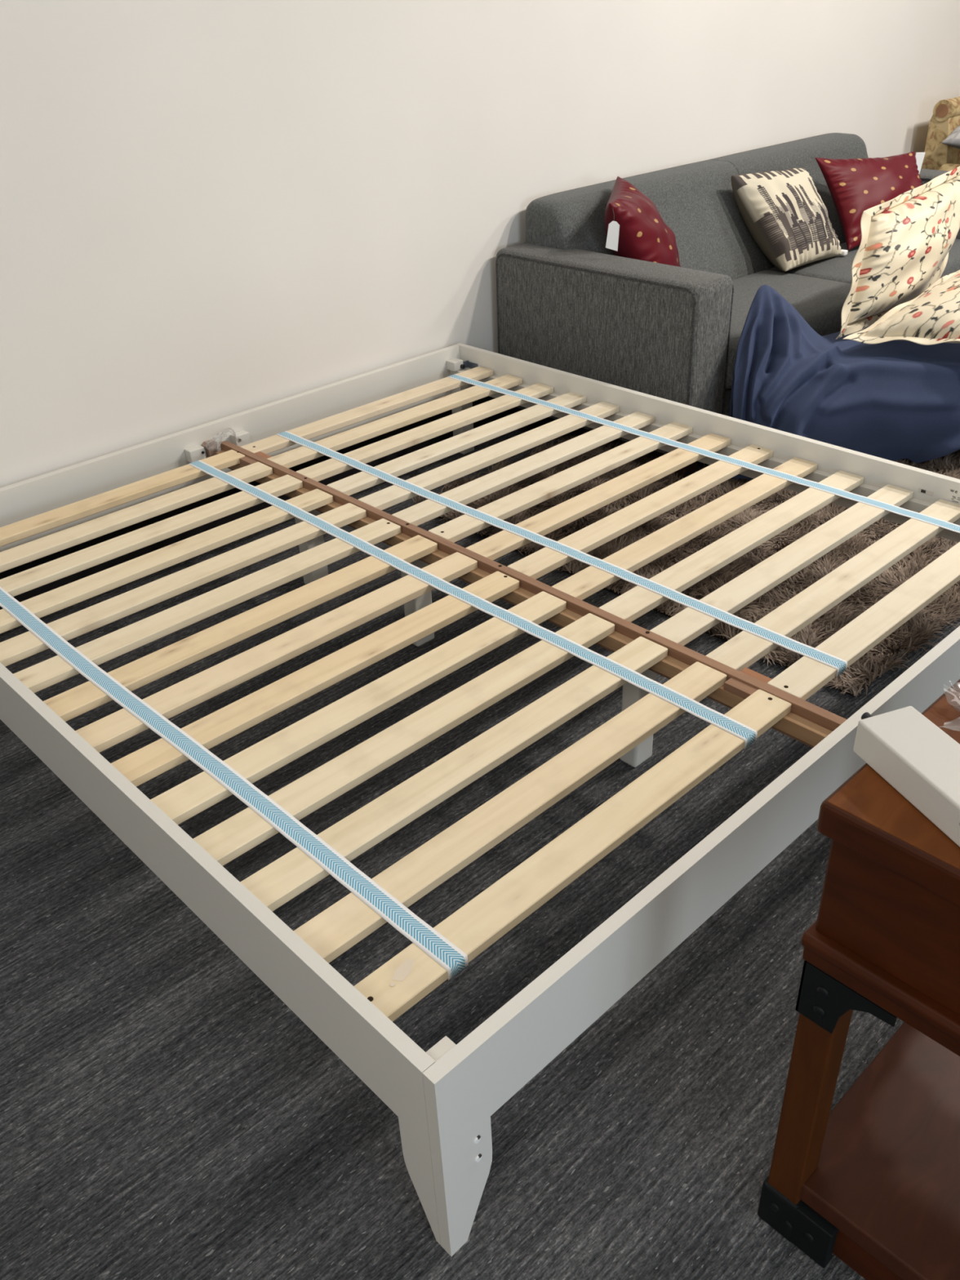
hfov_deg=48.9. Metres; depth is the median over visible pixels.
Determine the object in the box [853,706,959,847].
box
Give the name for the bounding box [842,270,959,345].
pillow sham
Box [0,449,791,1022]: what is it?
bed slats
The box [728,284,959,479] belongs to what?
bean bag
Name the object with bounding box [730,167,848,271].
throw pillow
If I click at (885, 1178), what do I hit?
shelf
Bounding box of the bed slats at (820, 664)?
[240,366,959,700]
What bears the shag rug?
on the floor
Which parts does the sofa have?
leg, arm, leg, rail, arm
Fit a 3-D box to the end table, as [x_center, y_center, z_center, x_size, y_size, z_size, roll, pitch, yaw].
[0.780,0.457,1.232,0.627,0.740,0.596,-29,40,-35]
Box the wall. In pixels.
[0,0,959,488]
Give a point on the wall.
(211, 210)
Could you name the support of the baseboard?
attached to the wall
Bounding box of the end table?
[757,679,959,1279]
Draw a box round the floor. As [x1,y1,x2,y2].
[0,417,959,1279]
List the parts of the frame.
rail, head rail, support leg, support leg, leg, leg, corner plate, corner plate, support leg, rail, foot rail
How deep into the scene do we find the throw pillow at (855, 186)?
4.26 m
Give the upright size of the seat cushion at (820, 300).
0.152 m
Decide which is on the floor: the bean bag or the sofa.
the sofa
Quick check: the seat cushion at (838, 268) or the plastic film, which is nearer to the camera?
the plastic film
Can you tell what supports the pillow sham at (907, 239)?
on the bean bag
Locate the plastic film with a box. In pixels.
[204,427,239,450]
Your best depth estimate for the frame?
1.68 m
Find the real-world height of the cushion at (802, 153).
0.518 m
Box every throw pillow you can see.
[604,176,680,266]
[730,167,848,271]
[815,151,924,250]
[941,125,959,149]
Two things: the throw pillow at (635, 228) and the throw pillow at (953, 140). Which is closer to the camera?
the throw pillow at (635, 228)
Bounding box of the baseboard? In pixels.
[0,395,514,609]
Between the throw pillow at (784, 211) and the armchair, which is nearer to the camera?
the throw pillow at (784, 211)
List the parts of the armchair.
arm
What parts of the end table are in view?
leg, foot plate, molding, panel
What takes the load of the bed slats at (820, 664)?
on the frame
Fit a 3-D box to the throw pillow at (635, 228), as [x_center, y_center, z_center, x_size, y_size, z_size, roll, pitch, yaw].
[0.554,-1.364,3.630,0.242,0.390,0.618,8,34,16]
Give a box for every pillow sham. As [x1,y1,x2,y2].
[835,166,959,339]
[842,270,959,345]
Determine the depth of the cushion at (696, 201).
3.89 m
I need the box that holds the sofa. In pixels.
[495,133,959,478]
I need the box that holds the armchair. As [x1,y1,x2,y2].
[921,96,959,171]
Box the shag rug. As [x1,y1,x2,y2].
[412,428,959,697]
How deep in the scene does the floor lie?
1.69 m
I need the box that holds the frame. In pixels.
[0,342,959,1256]
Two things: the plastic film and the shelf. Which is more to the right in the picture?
the shelf
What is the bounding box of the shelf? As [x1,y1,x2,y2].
[800,1022,959,1279]
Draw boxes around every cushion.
[525,160,765,279]
[708,133,868,270]
[724,270,851,388]
[768,238,959,283]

